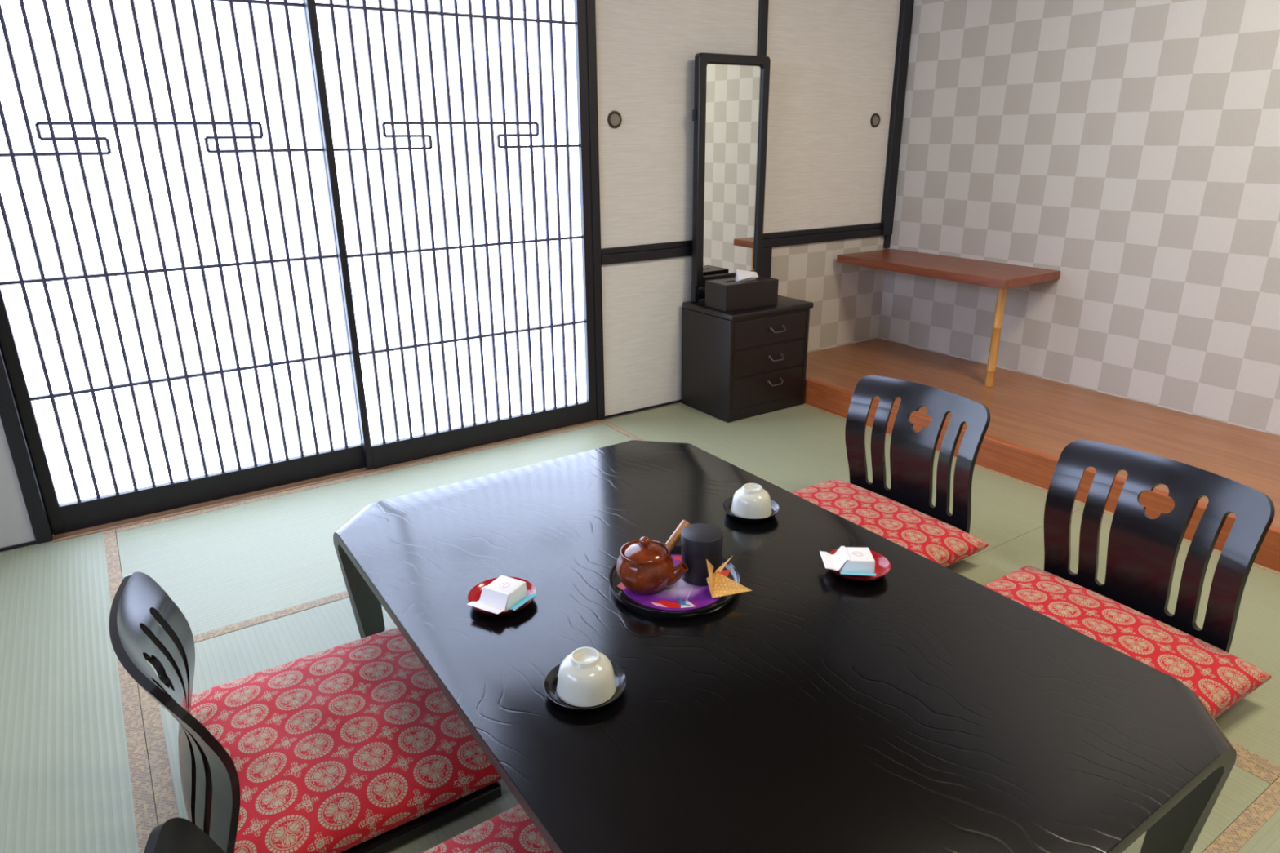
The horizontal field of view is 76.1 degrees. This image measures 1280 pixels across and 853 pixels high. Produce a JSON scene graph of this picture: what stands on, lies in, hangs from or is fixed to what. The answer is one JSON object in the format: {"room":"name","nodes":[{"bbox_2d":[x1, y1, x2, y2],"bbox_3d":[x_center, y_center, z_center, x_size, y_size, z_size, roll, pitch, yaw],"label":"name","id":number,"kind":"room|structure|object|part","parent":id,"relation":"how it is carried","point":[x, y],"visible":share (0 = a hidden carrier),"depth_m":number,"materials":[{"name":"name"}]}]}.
{"room":"japanese inn room","nodes":[
{"label":"japanese inn room","id":0,"kind":"room"},
{"bbox_2d":[53,401,680,539],"bbox_3d":[0.012,0.907,1.208,6.330,0.050,4.980,-13,23,-31],"label":"floor","id":1,"kind":"structure","parent":0,"point":[679,402],"depth_m":3.87,"materials":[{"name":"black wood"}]},
{"bbox_2d":[0,528,158,852],"bbox_3d":[-1.498,0.713,1.626,0.882,0.056,2.022,-13,23,-31],"label":"mat","id":2,"kind":"object","parent":1,"relation":"on","point":[75,773],"visible":0.83,"depth_m":1.78,"materials":[{"name":"green wicker"}]},
{"bbox_2d":[137,597,519,852],"bbox_3d":[-0.366,0.733,1.544,0.903,0.056,1.691,-13,23,-31],"label":"mat","id":3,"kind":"object","parent":1,"relation":"on","point":[228,657],"visible":0.09,"depth_m":1.94,"materials":[{"name":"green wicker"}]},
{"bbox_2d":[143,817,225,852],"bbox_3d":[-0.246,0.671,0.971,0.535,0.448,0.472,-14,24,-33],"label":"chair","id":4,"kind":"object","parent":3,"relation":"on","point":[176,834],"visible":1,"depth_m":0.95,"materials":[{"name":"paint"}]},
{"bbox_2d":[422,804,553,852],"bbox_3d":[-0.214,0.776,1.103,0.516,0.089,0.572,-14,23,-32],"label":"seat cushion","id":5,"kind":"object","parent":4,"relation":"on","point":[512,830],"visible":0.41,"depth_m":1.33,"materials":[{"name":"red fabric"}]},
{"bbox_2d":[108,571,502,852],"bbox_3d":[-0.615,0.482,1.507,0.535,0.448,0.472,-14,24,-33],"label":"chair","id":6,"kind":"object","parent":3,"relation":"on","point":[209,776],"visible":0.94,"depth_m":1.38,"materials":[{"name":"paint"}]},
{"bbox_3d":[-0.785,0.523,1.395,0.119,0.448,0.469,-14,24,-33],"label":"backrest","id":7,"kind":"part","parent":6,"relation":"part of","materials":[{"name":"paint"}]},
{"bbox_2d":[191,627,502,852],"bbox_3d":[-0.591,0.596,1.614,0.516,0.089,0.572,-13,23,-31],"label":"seat cushion","id":8,"kind":"object","parent":6,"relation":"on","point":[338,748],"visible":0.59,"depth_m":1.52,"materials":[{"name":"red fabric"}]},
{"bbox_3d":[-0.582,0.669,1.597,0.458,0.033,0.472,-14,24,-33],"label":"seat","id":9,"kind":"part","parent":6,"relation":"part of","materials":[{"name":"paint"}]},
{"bbox_2d":[115,421,634,643],"bbox_3d":[-0.695,0.295,2.777,1.813,0.056,0.846,-13,23,-31],"label":"mat","id":10,"kind":"object","parent":1,"relation":"on","point":[230,567],"visible":0.45,"depth_m":2.56,"materials":[{"name":"green wicker"}]},
{"bbox_2d":[599,403,1085,568],"bbox_3d":[0.663,0.145,3.168,0.908,0.056,1.674,-13,23,-31],"label":"mat","id":11,"kind":"object","parent":1,"relation":"on","point":[795,448],"visible":0.33,"depth_m":3.20,"materials":[{"name":"green wicker"}]},
{"bbox_2d":[680,295,813,422],"bbox_3d":[0.484,-0.327,3.705,0.468,0.473,0.366,-13,23,-31],"label":"chest","id":12,"kind":"object","parent":11,"relation":"on","point":[737,365],"visible":0.96,"depth_m":3.58,"materials":[{"name":"wood"}]},
{"bbox_2d":[690,53,770,302],"bbox_3d":[0.388,-1.062,3.556,0.395,1.012,0.036,-13,23,-31],"label":"mirror","id":13,"kind":"object","parent":12,"relation":"on","point":[730,113],"visible":0.8,"depth_m":3.52,"materials":[{"name":"black wood"}]},
{"bbox_3d":[0.225,-1.281,3.369,0.014,0.045,0.016,-13,23,-31],"label":"knob","id":14,"kind":"part","parent":13,"relation":"part of","materials":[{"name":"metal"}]},
{"bbox_2d":[702,63,761,276],"bbox_3d":[0.393,-1.096,3.545,0.300,0.865,0.008,-13,23,-31],"label":"mirror glass","id":15,"kind":"object","parent":13,"relation":"on","point":[732,92],"depth_m":3.54,"materials":[{"name":"silver metal"}]},
{"bbox_2d":[705,269,778,311],"bbox_3d":[0.440,-0.600,3.533,0.280,0.157,0.150,-12,23,-29],"label":"tissue box","id":16,"kind":"object","parent":12,"relation":"on","point":[748,290],"visible":1,"depth_m":3.49,"materials":[{"name":"black plastic"}]},
{"bbox_3d":[0.478,-0.214,3.744,0.414,0.134,0.321,-13,23,-31],"label":"drawer","id":17,"kind":"part","parent":12,"relation":"part of","materials":[{"name":"black wood"}]},
{"bbox_3d":[0.477,-0.340,3.699,0.414,0.115,0.321,-13,23,-31],"label":"drawer","id":18,"kind":"part","parent":12,"relation":"part of","materials":[{"name":"black wood"}]},
{"bbox_3d":[0.476,-0.459,3.656,0.414,0.120,0.321,-13,23,-31],"label":"drawer","id":19,"kind":"part","parent":12,"relation":"part of","materials":[{"name":"black wood"}]},
{"bbox_3d":[0.599,-0.197,3.617,0.086,0.026,0.027,-13,23,-31],"label":"handle","id":20,"kind":"part","parent":12,"relation":"part of","materials":[{"name":"metal"}]},
{"bbox_3d":[0.598,-0.302,3.579,0.086,0.026,0.027,-13,23,-31],"label":"handle","id":21,"kind":"part","parent":12,"relation":"part of","materials":[{"name":"metal"}]},
{"bbox_3d":[0.597,-0.421,3.536,0.086,0.026,0.027,-13,23,-31],"label":"handle","id":22,"kind":"part","parent":12,"relation":"part of","materials":[{"name":"metal"}]},
{"bbox_2d":[844,375,990,533],"bbox_3d":[0.684,0.141,2.430,0.535,0.448,0.472,-14,24,-34],"label":"chair","id":23,"kind":"object","parent":11,"relation":"on","point":[912,453],"visible":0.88,"depth_m":2.53,"materials":[{"name":"paint"}]},
{"bbox_2d":[791,479,988,567],"bbox_3d":[0.617,0.302,2.410,0.516,0.089,0.572,-14,23,-32],"label":"seat cushion","id":24,"kind":"object","parent":23,"relation":"on","point":[938,541],"visible":0.43,"depth_m":2.38,"materials":[{"name":"red fabric"}]},
{"bbox_2d":[804,338,1279,572],"bbox_3d":[2.226,0.318,2.477,0.897,0.170,4.627,-13,23,-31],"label":"platform","id":25,"kind":"object","parent":1,"relation":"on","point":[1033,419],"visible":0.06,"depth_m":3.15,"materials":[{"name":"brown wood"}]},
{"bbox_2d":[836,248,1060,386],"bbox_3d":[1.415,-0.539,3.919,0.406,0.488,0.930,-13,23,-31],"label":"corner shelf","id":26,"kind":"object","parent":25,"relation":"on","point":[1002,277],"visible":1,"depth_m":3.64,"materials":[{"name":"brown wood"}]},
{"bbox_3d":[1.551,-0.394,3.565,0.041,0.451,0.041,-13,23,-31],"label":"leg","id":27,"kind":"part","parent":26,"relation":"part of","materials":[{"name":"brown wood"}]},
{"bbox_2d":[947,507,1279,777],"bbox_3d":[1.599,0.608,1.851,0.908,0.056,1.686,-13,23,-31],"label":"mat","id":28,"kind":"object","parent":1,"relation":"on","point":[1251,725],"visible":0.25,"depth_m":2.13,"materials":[{"name":"green wicker"}]},
{"bbox_2d":[1043,440,1275,653],"bbox_3d":[1.042,0.338,1.871,0.535,0.448,0.472,-13,23,-31],"label":"chair","id":29,"kind":"object","parent":28,"relation":"on","point":[1143,551],"visible":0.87,"depth_m":1.95,"materials":[{"name":"paint"}]},
{"bbox_2d":[983,565,1271,719],"bbox_3d":[0.987,0.499,1.852,0.516,0.089,0.572,-13,23,-31],"label":"seat cushion","id":30,"kind":"object","parent":29,"relation":"on","point":[1219,677],"visible":0.4,"depth_m":1.83,"materials":[{"name":"red fabric"}]},
{"bbox_2d":[1121,755,1278,852],"bbox_3d":[0.387,0.558,2.017,0.909,0.056,1.691,-13,23,-31],"label":"mat","id":31,"kind":"object","parent":1,"relation":"on","point":[1246,781],"visible":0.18,"depth_m":1.53,"materials":[{"name":"green wicker"}]},
{"bbox_2d":[333,440,1236,852],"bbox_3d":[0.098,0.484,1.651,0.997,0.334,1.558,-13,23,-31],"label":"table","id":32,"kind":"object","parent":31,"relation":"on","point":[920,707],"visible":0.97,"depth_m":1.32,"materials":[{"name":"paint"}]},
{"bbox_3d":[-0.682,0.370,1.988,0.053,0.334,0.189,3,20,11],"label":"leg","id":33,"kind":"part","parent":32,"relation":"part of","materials":[{"name":"paint"}]},
{"bbox_2d":[467,577,536,615],"bbox_3d":[-0.264,0.329,1.567,0.129,0.020,0.129,-13,23,-31],"label":"plate","id":34,"kind":"object","parent":32,"relation":"on","point":[474,594],"visible":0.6,"depth_m":1.58,"materials":[{"name":"red ceramic"}]},
{"bbox_2d":[466,575,537,613],"bbox_3d":[-0.258,0.324,1.542,0.092,0.034,0.100,10,22,27],"label":"wrapped sweet","id":35,"kind":"object","parent":34,"relation":"on","point":[504,593],"visible":1,"depth_m":1.54,"materials":[{"name":"white paper"}]},
{"bbox_2d":[499,582,511,587],"bbox_3d":[-0.257,0.301,1.558,0.022,0.001,0.021,-3,20,-7],"label":"print","id":36,"kind":"object","parent":35,"relation":"on","point":[502,584],"depth_m":1.56,"materials":[{"name":"pink"}]},
{"bbox_2d":[543,661,626,711],"bbox_3d":[-0.088,0.418,1.317,0.133,0.018,0.133,-13,23,-31],"label":"saucer","id":37,"kind":"object","parent":32,"relation":"on","point":[550,682],"visible":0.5,"depth_m":1.31,"materials":[{"name":"black ceramic"}]},
{"bbox_2d":[556,647,616,706],"bbox_3d":[-0.086,0.392,1.309,0.096,0.061,0.096,-9,21,-23],"label":"teacup","id":38,"kind":"object","parent":37,"relation":"on","point":[586,677],"visible":1,"depth_m":1.28,"materials":[{"name":"white ceramic"}]},
{"bbox_3d":[0.065,0.196,2.458,0.189,0.334,0.053,3,20,11],"label":"leg","id":39,"kind":"part","parent":32,"relation":"part of","materials":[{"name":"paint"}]},
{"bbox_2d":[608,545,741,618],"bbox_3d":[0.069,0.306,1.629,0.262,0.017,0.262,-13,23,-31],"label":"round tray","id":40,"kind":"object","parent":32,"relation":"on","point":[682,599],"visible":0.56,"depth_m":1.57,"materials":[{"name":"black paint"}]},
{"bbox_2d":[617,582,626,590],"bbox_3d":[-0.036,0.315,1.609,0.014,0.001,0.029,-13,23,-31],"label":"print","id":41,"kind":"object","parent":40,"relation":"on","point":[620,586],"depth_m":1.61},
{"bbox_2d":[616,520,690,594],"bbox_3d":[0.044,0.257,1.610,0.188,0.105,0.124,-13,23,-31],"label":"teapot","id":42,"kind":"object","parent":40,"relation":"on","point":[645,566],"visible":1,"depth_m":1.57,"materials":[{"name":"brown ceramic"}]},
{"bbox_3d":[0.010,0.240,1.587,0.086,0.016,0.086,-13,23,-31],"label":"lid","id":43,"kind":"part","parent":42,"relation":"part of","materials":[{"name":"brown ceramic"}]},
{"bbox_3d":[0.010,0.224,1.581,0.021,0.021,0.021,-13,23,-31],"label":"knob","id":44,"kind":"part","parent":42,"relation":"part of","materials":[{"name":"brown ceramic"}]},
{"bbox_3d":[0.066,0.288,1.583,0.048,0.052,0.039,11,23,30],"label":"spout","id":45,"kind":"part","parent":42,"relation":"part of","materials":[{"name":"brown ceramic"}]},
{"bbox_3d":[0.067,0.231,1.654,0.022,0.064,0.096,16,26,39],"label":"handle","id":46,"kind":"part","parent":42,"relation":"part of","materials":[{"name":"wood"}]},
{"bbox_2d":[651,602,666,607],"bbox_3d":[0.035,0.337,1.544,0.036,0.001,0.009,7,21,19],"label":"print","id":47,"kind":"object","parent":40,"relation":"on","point":[653,604],"depth_m":1.55},
{"bbox_2d":[652,600,680,608],"bbox_3d":[0.048,0.336,1.548,0.058,0.001,0.023,5,20,15],"label":"print","id":48,"kind":"object","parent":40,"relation":"on","point":[655,603],"depth_m":1.55},
{"bbox_2d":[673,555,680,560],"bbox_3d":[0.078,0.276,1.714,0.017,0.001,0.019,0,20,1],"label":"print","id":49,"kind":"object","parent":40,"relation":"on","point":[675,557],"depth_m":1.71},
{"bbox_2d":[676,595,690,605],"bbox_3d":[0.079,0.331,1.557,0.020,0.001,0.043,-7,21,-17],"label":"print","id":50,"kind":"object","parent":40,"relation":"on","point":[682,600],"depth_m":1.56},
{"bbox_2d":[680,600,694,608],"bbox_3d":[0.086,0.337,1.543,0.027,0.001,0.028,-13,23,-31],"label":"print","id":51,"kind":"object","parent":40,"relation":"on","point":[684,603],"depth_m":1.55},
{"bbox_2d":[680,523,723,586],"bbox_3d":[0.123,0.254,1.630,0.083,0.097,0.083,-13,23,-31],"label":"tea canister","id":52,"kind":"object","parent":40,"relation":"on","point":[700,542],"visible":0.86,"depth_m":1.60,"materials":[{"name":"black metal"}]},
{"bbox_3d":[0.123,0.224,1.619,0.083,0.033,0.083,-13,23,-31],"label":"lid","id":53,"kind":"part","parent":52,"relation":"part of","materials":[{"name":"black metal"}]},
{"bbox_2d":[706,555,751,598],"bbox_3d":[0.167,0.286,1.560,0.074,0.080,0.074,-13,23,-31],"label":"crane","id":54,"kind":"object","parent":40,"relation":"on","point":[719,585],"visible":1,"depth_m":1.57,"materials":[{"name":"paper"}]},
{"bbox_2d":[722,496,779,521],"bbox_3d":[0.261,0.196,1.929,0.133,0.018,0.133,-13,23,-31],"label":"saucer","id":55,"kind":"object","parent":32,"relation":"on","point":[726,505],"visible":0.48,"depth_m":1.92,"materials":[{"name":"black ceramic"}]},
{"bbox_2d":[730,483,772,518],"bbox_3d":[0.263,0.170,1.921,0.096,0.061,0.096,7,21,20],"label":"teacup","id":56,"kind":"object","parent":55,"relation":"on","point":[751,500],"visible":0.98,"depth_m":1.89,"materials":[{"name":"white ceramic"}]},
{"bbox_2d":[828,548,890,582],"bbox_3d":[0.444,0.286,1.671,0.129,0.020,0.129,-13,23,-31],"label":"plate","id":57,"kind":"object","parent":32,"relation":"on","point":[882,566],"visible":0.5,"depth_m":1.66,"materials":[{"name":"red ceramic"}]},
{"bbox_2d":[819,546,875,576],"bbox_3d":[0.421,0.276,1.657,0.100,0.034,0.092,0,20,2],"label":"wrapped sweet","id":58,"kind":"object","parent":57,"relation":"on","point":[858,561],"visible":1,"depth_m":1.64,"materials":[{"name":"white paper"}]},
{"bbox_3d":[0.878,0.598,1.313,0.053,0.334,0.189,3,20,11],"label":"leg","id":59,"kind":"part","parent":32,"relation":"part of","materials":[{"name":"paint"}]},
{"bbox_2d":[1202,777,1279,852],"bbox_3d":[0.724,0.998,0.779,1.813,0.056,0.865,-13,23,-31],"label":"mat","id":60,"kind":"object","parent":1,"relation":"on","point":[1257,829],"visible":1,"depth_m":1.46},
{"bbox_2d":[0,235,886,551],"bbox_3d":[-1.281,-1.012,2.556,6.130,2.675,0.150,-13,23,-31],"label":"wall","id":61,"kind":"structure","parent":0,"point":[642,301],"depth_m":3.67,"materials":[{"name":"paint"}]},
{"bbox_2d":[0,540,36,551],"bbox_3d":[-2.825,0.580,1.933,2.300,0.010,0.006,-13,23,-31],"label":"trim","id":62,"kind":"structure","parent":61,"relation":"attached to","point":[30,543],"depth_m":2.51,"materials":[{"name":"black wood"}]},
{"bbox_2d":[0,344,53,543],"bbox_3d":[-1.893,-0.797,2.183,0.042,2.420,0.132,-13,23,-31],"label":"trim","id":63,"kind":"structure","parent":61,"relation":"attached to","point":[10,415],"depth_m":2.45,"materials":[{"name":"black wood"}]},
{"bbox_2d":[0,0,365,534],"bbox_3d":[-1.445,-0.866,2.462,1.017,2.348,0.030,-13,23,-31],"label":"door","id":64,"kind":"structure","parent":61,"relation":"in","point":[174,334],"depth_m":2.56,"materials":[{"name":"white paper"}]},
{"bbox_2d":[53,419,599,542],"bbox_3d":[-1.046,0.168,3.131,1.980,0.054,0.170,-13,23,-31],"label":"trim","id":65,"kind":"structure","parent":61,"relation":"attached to","point":[99,528],"depth_m":2.85,"materials":[{"name":"brown wood"}]},
{"bbox_2d":[304,0,596,469],"bbox_3d":[-0.620,-1.043,2.940,1.001,2.348,0.030,-13,23,-31],"label":"door","id":66,"kind":"structure","parent":61,"relation":"in","point":[455,133],"depth_m":3.02,"materials":[{"name":"white paper"}]},
{"bbox_2d":[586,0,604,420],"bbox_3d":[-0.214,-1.187,3.238,0.038,2.420,0.132,-13,23,-31],"label":"trim","id":67,"kind":"structure","parent":61,"relation":"attached to","point":[590,4],"depth_m":3.28,"materials":[{"name":"black wood"}]},
{"bbox_2d":[604,400,680,418],"bbox_3d":[0.177,-0.128,3.848,0.840,0.009,0.054,-13,23,-31],"label":"trim","id":68,"kind":"structure","parent":61,"relation":"attached to","point":[677,401],"depth_m":3.71,"materials":[{"name":"black wood"}]},
{"bbox_2d":[595,0,759,248],"bbox_3d":[0.162,-1.407,3.372,0.812,1.262,0.038,-13,23,-31],"label":"door","id":69,"kind":"structure","parent":61,"relation":"in","point":[646,50],"depth_m":3.34,"materials":[{"name":"paper"}]},
{"bbox_3d":[-0.100,-1.214,3.236,0.065,0.065,0.010,-13,23,-31],"label":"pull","id":70,"kind":"part","parent":69,"relation":"part of","materials":[{"name":"brown metal"}]},
{"bbox_2d":[600,222,882,265],"bbox_3d":[0.522,-0.874,3.849,1.703,0.065,0.106,-13,23,-31],"label":"trim","id":71,"kind":"structure","parent":61,"relation":"attached to","point":[620,255],"depth_m":3.85,"materials":[{"name":"black wood"}]},
{"bbox_2d":[761,247,772,277],"bbox_3d":[0.560,-0.533,3.989,0.100,0.672,0.096,-13,23,-31],"label":"trim","id":72,"kind":"structure","parent":61,"relation":"attached to","point":[766,252],"depth_m":3.87,"materials":[{"name":"black wood"}]},
{"bbox_2d":[756,0,900,233],"bbox_3d":[0.871,-1.570,3.814,0.891,1.262,0.044,-13,23,-31],"label":"door","id":73,"kind":"structure","parent":61,"relation":"in","point":[832,67],"depth_m":3.85,"materials":[{"name":"paper"}]},
{"bbox_3d":[1.158,-1.506,4.027,0.065,0.065,0.010,-13,23,-31],"label":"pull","id":74,"kind":"part","parent":73,"relation":"part of","materials":[{"name":"brown metal"}]},
{"bbox_2d":[880,0,914,248],"bbox_3d":[1.281,-1.623,4.058,0.066,1.454,0.030,-13,23,-31],"label":"trim","id":75,"kind":"structure","parent":61,"relation":"attached to","point":[906,8],"depth_m":4.07,"materials":[{"name":"black wood"}]},
{"bbox_2d":[878,0,1279,435],"bbox_3d":[2.631,-0.957,2.316,0.100,2.675,4.630,-13,23,-31],"label":"wall","id":76,"kind":"structure","parent":0,"point":[1129,150],"depth_m":3.37,"materials":[{"name":"paper"}]}
]}

